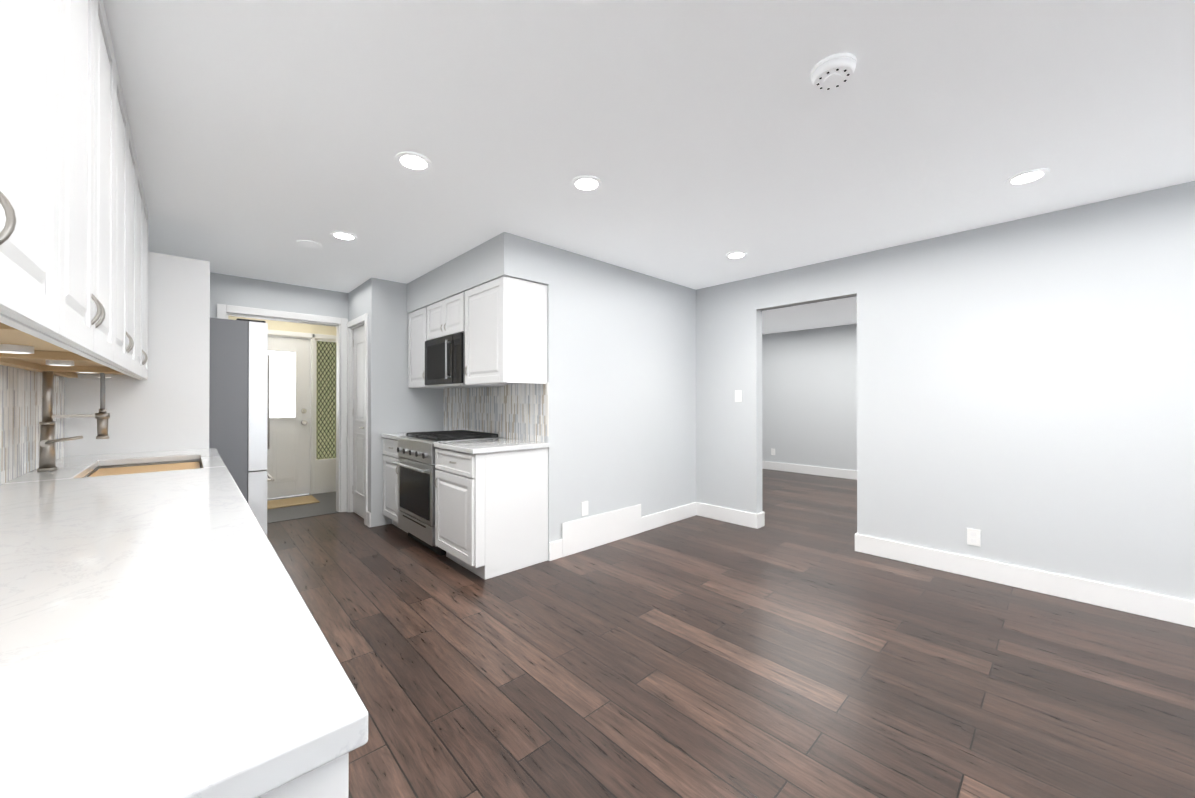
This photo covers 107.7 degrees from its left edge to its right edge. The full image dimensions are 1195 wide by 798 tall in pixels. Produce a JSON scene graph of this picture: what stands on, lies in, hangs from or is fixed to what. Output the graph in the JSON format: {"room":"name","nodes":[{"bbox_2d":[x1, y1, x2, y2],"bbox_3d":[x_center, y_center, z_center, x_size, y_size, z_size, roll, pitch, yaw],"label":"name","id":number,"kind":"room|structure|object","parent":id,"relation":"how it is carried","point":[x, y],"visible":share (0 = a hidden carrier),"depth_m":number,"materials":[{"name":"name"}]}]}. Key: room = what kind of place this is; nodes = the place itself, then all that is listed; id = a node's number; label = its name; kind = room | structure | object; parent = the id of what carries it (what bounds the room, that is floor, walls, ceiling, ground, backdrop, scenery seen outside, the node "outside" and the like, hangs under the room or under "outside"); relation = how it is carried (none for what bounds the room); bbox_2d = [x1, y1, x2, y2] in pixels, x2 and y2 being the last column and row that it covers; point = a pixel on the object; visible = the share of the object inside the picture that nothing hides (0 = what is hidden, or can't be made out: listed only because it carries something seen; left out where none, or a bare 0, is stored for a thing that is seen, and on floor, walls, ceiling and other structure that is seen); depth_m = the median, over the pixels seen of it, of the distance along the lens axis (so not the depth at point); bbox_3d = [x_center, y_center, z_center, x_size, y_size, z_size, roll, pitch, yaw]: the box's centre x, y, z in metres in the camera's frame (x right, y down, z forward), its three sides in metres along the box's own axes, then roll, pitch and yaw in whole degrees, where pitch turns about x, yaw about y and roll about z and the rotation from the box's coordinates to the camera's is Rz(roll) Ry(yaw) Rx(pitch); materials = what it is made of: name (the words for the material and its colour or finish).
{"room":"kitchen","nodes":[
{"label":"kitchen","id":0,"kind":"room"},
{"bbox_2d":[210,272,347,433],"bbox_3d":[-3.502,0.032,4.293,1.840,2.440,0.120,0,0,-43],"label":"wall","id":1,"kind":"structure","parent":0,"point":[243,292],"depth_m":4.43,"materials":[{"name":"grey paint"}]},
{"bbox_2d":[217,304,367,524],"bbox_3d":[-2.937,0.177,4.312,1.230,2.150,0.865,0,0,-43],"label":"door frame","id":2,"kind":"structure","parent":1,"relation":"attached to","point":[341,438],"depth_m":4.82,"materials":[{"name":"white wood"}]},
{"bbox_2d":[228,316,335,335],"bbox_3d":[-4.173,0.036,5.446,2.440,2.440,0.120,0,0,-43],"label":"wall","id":3,"kind":"structure","parent":0,"point":[299,327],"depth_m":5.63,"materials":[{"name":"beige paint"}]},
{"bbox_2d":[267,336,309,498],"bbox_3d":[-4.109,0.231,5.447,0.885,2.030,0.115,0,0,-43],"label":"entry door","id":4,"kind":"structure","parent":3,"relation":"in","point":[288,460],"depth_m":5.61,"materials":[{"name":"white"}]},
{"bbox_2d":[268,330,335,493],"bbox_3d":[-4.003,0.196,5.594,1.390,2.120,0.136,0,0,-43],"label":"trim","id":5,"kind":"structure","parent":3,"relation":"attached to","point":[322,413],"depth_m":5.84,"materials":[{"name":"white painted wood"},{"name":"glass"}]},
{"bbox_2d":[267,491,338,523],"bbox_3d":[-3.687,1.252,4.924,2.440,0.004,1.300,0,0,-43],"label":"floor","id":6,"kind":"structure","parent":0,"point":[326,504],"depth_m":4.93,"materials":[{"name":"grey"}]},
{"bbox_2d":[267,495,319,509],"bbox_3d":[-3.777,1.245,5.210,0.700,0.012,0.480,0,0,-43],"label":"coir doormat","id":7,"kind":"object","parent":6,"relation":"on","point":[288,502],"visible":0.62,"depth_m":5.24,"materials":[{"name":"beige fabric"}]},
{"bbox_2d":[348,280,367,511],"bbox_3d":[-2.538,0.033,4.697,0.120,2.440,0.850,0,0,-43],"label":"wall","id":8,"kind":"structure","parent":0,"point":[358,301],"depth_m":4.61,"materials":[{"name":"grey paint"}]},
{"bbox_2d":[353,325,363,517],"bbox_3d":[-2.518,0.235,4.623,0.083,2.020,0.586,0,0,-43],"label":"door","id":9,"kind":"structure","parent":8,"relation":"in","point":[358,420],"depth_m":4.66,"materials":[{"name":"white wood"}]},
{"bbox_2d":[368,277,443,526],"bbox_3d":[-1.940,0.033,4.593,0.850,2.440,0.120,0,0,-43],"label":"wall","id":10,"kind":"structure","parent":0,"point":[396,404],"depth_m":4.37,"materials":[{"name":"grey paint"}]},
{"bbox_2d":[381,431,548,453],"bbox_3d":[-1.255,0.357,3.840,0.639,0.034,1.905,0,0,-43],"label":"countertop","id":11,"kind":"structure","parent":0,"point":[495,445],"depth_m":3.25,"materials":[{"name":"white stone"}]},
{"bbox_2d":[547,245,695,560],"bbox_3d":[0.349,0.031,4.135,2.100,2.440,0.120,0,0,-43],"label":"wall","id":12,"kind":"structure","parent":0,"point":[621,361],"depth_m":3.89,"materials":[{"name":"grey paint"}]},
{"bbox_2d":[581,501,587,515],"bbox_3d":[-0.104,0.909,3.620,0.072,0.115,0.007,0,0,-43],"label":"outlet","id":13,"kind":"object","parent":12,"relation":"attached to","point":[584,508],"visible":1,"depth_m":3.61,"materials":[{"name":"white plastic"}]},
{"bbox_2d":[549,502,697,560],"bbox_3d":[0.353,1.116,4.039,1.980,0.270,0.019,0,0,-43],"label":"baseboard","id":14,"kind":"structure","parent":12,"relation":"attached to","point":[585,533],"depth_m":3.79,"materials":[{"name":"white wood"}]},
{"bbox_2d":[103,0,1194,333],"bbox_3d":[1.427,-1.240,3.663,8.760,0.100,11.350,0,0,-43],"label":"ceiling","id":15,"kind":"structure","parent":0,"point":[699,138],"depth_m":1.91,"materials":[{"name":"white paint"}]},
{"bbox_2d":[297,240,321,247],"bbox_3d":[-2.209,-1.188,3.343,0.159,0.008,0.159,0,0,2],"label":"recessed light","id":16,"kind":"object","parent":15,"relation":"in","point":[306,243],"depth_m":3.34,"materials":[{"name":"white plastic"}]},
{"bbox_2d":[330,231,356,240],"bbox_3d":[-1.847,-1.188,3.176,0.169,0.010,0.169,0,0,2],"label":"recessed light","id":17,"kind":"object","parent":15,"relation":"in","point":[342,235],"depth_m":3.16,"materials":[{"name":"white plastic"}]},
{"bbox_2d":[395,151,431,170],"bbox_3d":[-0.923,-1.191,2.191,0.169,0.010,0.169,0,0,2],"label":"recessed light","id":18,"kind":"object","parent":15,"relation":"in","point":[413,161],"depth_m":2.18,"materials":[{"name":"white plastic"}]},
{"bbox_2d":[407,232,548,313],"bbox_3d":[-1.170,-1.037,3.934,0.395,0.305,1.900,0,0,-43],"label":"soffit beam","id":19,"kind":"structure","parent":15,"relation":"attached to","point":[504,254],"depth_m":3.36,"materials":[{"name":"grey paint"}]},
{"bbox_2d":[571,175,601,191],"bbox_3d":[-0.061,-1.190,2.412,0.169,0.010,0.169,0,0,2],"label":"recessed light","id":20,"kind":"object","parent":15,"relation":"in","point":[586,183],"depth_m":2.40,"materials":[{"name":"white plastic"}]},
{"bbox_2d":[726,251,746,258],"bbox_3d":[1.144,-1.186,3.598,0.169,0.010,0.169,0,0,2],"label":"recessed light","id":21,"kind":"object","parent":15,"relation":"in","point":[737,254],"depth_m":3.59,"materials":[{"name":"white plastic"}]},
{"bbox_2d":[810,53,856,91],"bbox_3d":[0.854,-1.177,1.583,0.150,0.042,0.150,0,0,-43],"label":"smoke detector","id":22,"kind":"object","parent":15,"relation":"attached to","point":[832,72],"visible":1,"depth_m":1.55,"materials":[{"name":"white plastic"}]},
{"bbox_2d":[1005,168,1049,185],"bbox_3d":[2.307,-1.190,2.344,0.169,0.010,0.169,0,0,2],"label":"recessed light","id":23,"kind":"object","parent":15,"relation":"in","point":[1029,176],"depth_m":2.33,"materials":[{"name":"white plastic"}]},
{"bbox_2d":[267,469,1194,797],"bbox_3d":[1.427,1.299,3.654,8.760,0.100,11.350,0,0,-43],"label":"floor","id":24,"kind":"structure","parent":0,"point":[797,645],"depth_m":2.00,"materials":[{"name":"brown wood"}]},
{"bbox_2d":[64,252,209,455],"bbox_3d":[-3.219,0.152,3.122,0.648,2.190,0.965,0,0,-43],"label":"panels","id":25,"kind":"object","parent":24,"relation":"on","point":[164,406],"visible":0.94,"depth_m":2.84,"materials":[{"name":"white"}]},
{"bbox_2d":[204,455,223,466],"bbox_3d":[-2.377,0.807,2.233,0.663,0.875,0.927,0,0,-43],"label":"countertop","id":26,"kind":"structure","parent":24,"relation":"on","point":[212,460],"depth_m":2.34,"materials":[{"name":"white stone"}]},
{"bbox_2d":[209,318,274,535],"bbox_3d":[-3.073,0.334,3.258,0.991,1.828,0.905,0,0,-43],"label":"refrigerator","id":27,"kind":"object","parent":24,"relation":"on","point":[239,389],"visible":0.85,"depth_m":3.13,"materials":[{"name":"silver metal"}]},
{"bbox_2d":[272,759,348,797],"bbox_3d":[-0.898,0.801,0.656,0.663,0.875,1.150,0,0,-43],"label":"base cabinet","id":28,"kind":"object","parent":24,"relation":"on","point":[334,782],"depth_m":0.45,"materials":[{"name":"white wood"}]},
{"bbox_2d":[0,448,367,797],"bbox_3d":[-1.682,0.349,1.502,0.675,0.034,3.496,0,0,-43],"label":"countertop","id":29,"kind":"structure","parent":28,"relation":"on","point":[156,642],"depth_m":0.57,"materials":[{"name":"white stone"}]},
{"bbox_2d":[36,371,109,470],"bbox_3d":[-2.478,0.066,2.065,0.224,0.533,0.112,0,0,-43],"label":"faucet","id":30,"kind":"object","parent":29,"relation":"on","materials":[{"name":"metal"}]},
{"bbox_2d":[84,455,207,474],"bbox_3d":[-2.318,0.485,2.248,0.434,0.256,0.784,0,0,-43],"label":"sink","id":31,"kind":"object","parent":29,"relation":"in","point":[137,464],"depth_m":2.43,"materials":[{"name":"silver metal"}]},
{"bbox_2d":[392,430,502,555],"bbox_3d":[-1.341,0.778,3.870,0.700,0.944,0.760,0,0,-43],"label":"steel gas range","id":32,"kind":"object","parent":24,"relation":"on","point":[415,463],"visible":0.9,"depth_m":3.64,"materials":[{"name":"grey metal"}]},
{"bbox_2d":[381,431,548,579],"bbox_3d":[-1.258,0.795,3.835,0.648,0.910,1.905,0,0,-43],"label":"base cabinet","id":33,"kind":"object","parent":24,"relation":"on","point":[491,508],"visible":0.79,"depth_m":3.17,"materials":[{"name":"white painted wood"},{"name":"brushed nickel"}]},
{"bbox_2d":[762,324,856,470],"bbox_3d":[4.606,0.039,6.320,0.120,2.440,7.320,0,0,-43],"label":"wall","id":34,"kind":"structure","parent":0,"point":[809,397],"depth_m":7.32,"materials":[{"name":"grey paint"}]},
{"bbox_2d":[762,461,856,479],"bbox_3d":[4.585,1.189,6.241,0.015,0.140,7.000,0,0,-43],"label":"baseboard","id":35,"kind":"structure","parent":34,"relation":"attached to","point":[814,470],"depth_m":7.30,"materials":[{"name":"white wood"}]},
{"bbox_2d":[696,181,1194,600],"bbox_3d":[3.301,0.025,2.435,0.120,2.440,6.640,0,0,-43],"label":"wall","id":36,"kind":"structure","parent":0,"point":[1026,392],"depth_m":2.90,"materials":[{"name":"grey paint"}]},
{"bbox_2d":[698,502,761,528],"bbox_3d":[1.317,1.182,4.446,0.017,0.140,0.665,0,0,-43],"label":"baseboard","id":37,"kind":"structure","parent":36,"relation":"attached to","point":[743,518],"depth_m":4.40,"materials":[{"name":"white wood"}]},
{"bbox_2d":[735,390,741,401],"bbox_3d":[1.406,-0.028,4.360,0.010,0.115,0.072,0,0,-43],"label":"switch plate","id":38,"kind":"object","parent":36,"relation":"attached to","point":[738,395],"visible":1,"depth_m":4.35,"materials":[{"name":"white plastic"}]},
{"bbox_2d":[761,511,764,526],"bbox_3d":[0.649,1.186,5.341,0.035,0.140,2.885,0,0,-43],"label":"baseboard","id":39,"kind":"structure","parent":36,"relation":"attached to","point":[763,513],"depth_m":4.28,"materials":[{"name":"white wood"}]},
{"bbox_2d":[967,528,980,546],"bbox_3d":[2.632,0.967,3.052,0.007,0.115,0.072,0,0,-43],"label":"electrical outlet plate","id":40,"kind":"object","parent":36,"relation":"attached to","point":[974,537],"visible":1,"depth_m":3.05,"materials":[{"name":"white plastic"}]},
{"bbox_2d":[855,533,1194,627],"bbox_3d":[3.781,1.173,1.821,0.015,0.140,4.855,0,0,-43],"label":"baseboard","id":41,"kind":"structure","parent":36,"relation":"attached to","point":[1143,603],"depth_m":2.80,"materials":[{"name":"white wood"}]},
{"bbox_3d":[-1.524,0.019,0.753,0.120,2.440,10.750,0,0,-43],"label":"wall","id":42,"kind":"structure","parent":0,"visible":0},
{"bbox_2d":[0,365,64,484],"bbox_3d":[-1.922,0.093,1.271,0.008,0.474,3.500,0,0,-43],"label":"backsplash","id":43,"kind":"structure","parent":42,"relation":"attached to","point":[20,404],"depth_m":1.91,"materials":[{"name":"tile"}]},
{"bbox_2d":[0,0,79,347],"bbox_3d":[-0.911,-0.663,0.452,0.338,1.072,0.948,0,0,-43],"label":"upper cabinet","id":44,"kind":"object","parent":42,"relation":"attached to","point":[73,256],"depth_m":0.77,"materials":[{"name":"white wood"}]},
{"bbox_2d":[0,0,123,367],"bbox_3d":[-1.492,-0.661,1.070,0.338,1.072,0.992,0,0,-43],"label":"upper cabinet","id":45,"kind":"object","parent":42,"relation":"attached to","point":[100,230],"depth_m":1.29,"materials":[{"name":"white wood"}]},
{"bbox_2d":[0,101,143,375],"bbox_3d":[-2.087,-0.658,1.705,0.338,1.072,0.992,0,0,-43],"label":"upper cabinet","id":46,"kind":"object","parent":42,"relation":"attached to","point":[133,188],"depth_m":1.99,"materials":[{"name":"white wood"}]},
{"bbox_2d":[62,195,147,379],"bbox_3d":[-2.667,-0.656,2.324,0.338,1.072,0.949,0,0,-43],"label":"upper cabinet","id":47,"kind":"object","parent":42,"relation":"attached to","point":[143,206],"depth_m":2.55,"materials":[{"name":"white wood"}]},
{"bbox_3d":[-1.023,0.031,4.150,0.120,2.440,1.780,0,0,-43],"label":"wall","id":48,"kind":"structure","parent":0,"visible":0},
{"bbox_2d":[408,276,546,388],"bbox_3d":[-1.177,-0.498,3.933,0.403,0.767,1.870,0,0,-43],"label":"upper cabinet","id":49,"kind":"object","parent":48,"relation":"attached to","point":[501,322],"visible":0.9,"depth_m":3.33,"materials":[{"name":"white wood"}]},
{"bbox_2d":[425,332,502,387],"bbox_3d":[-1.247,-0.330,3.962,0.442,0.440,0.752,0,0,-43],"label":"microwave","id":50,"kind":"object","parent":49,"relation":"attached to","point":[444,361],"visible":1,"depth_m":3.79,"materials":[{"name":"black metal"}]},
{"bbox_2d":[443,383,548,442],"bbox_3d":[-1.030,0.108,4.062,0.008,0.464,1.896,0,0,-43],"label":"backsplash","id":51,"kind":"structure","parent":48,"relation":"attached to","point":[517,411],"depth_m":3.85,"materials":[{"name":"tile"}]}
]}

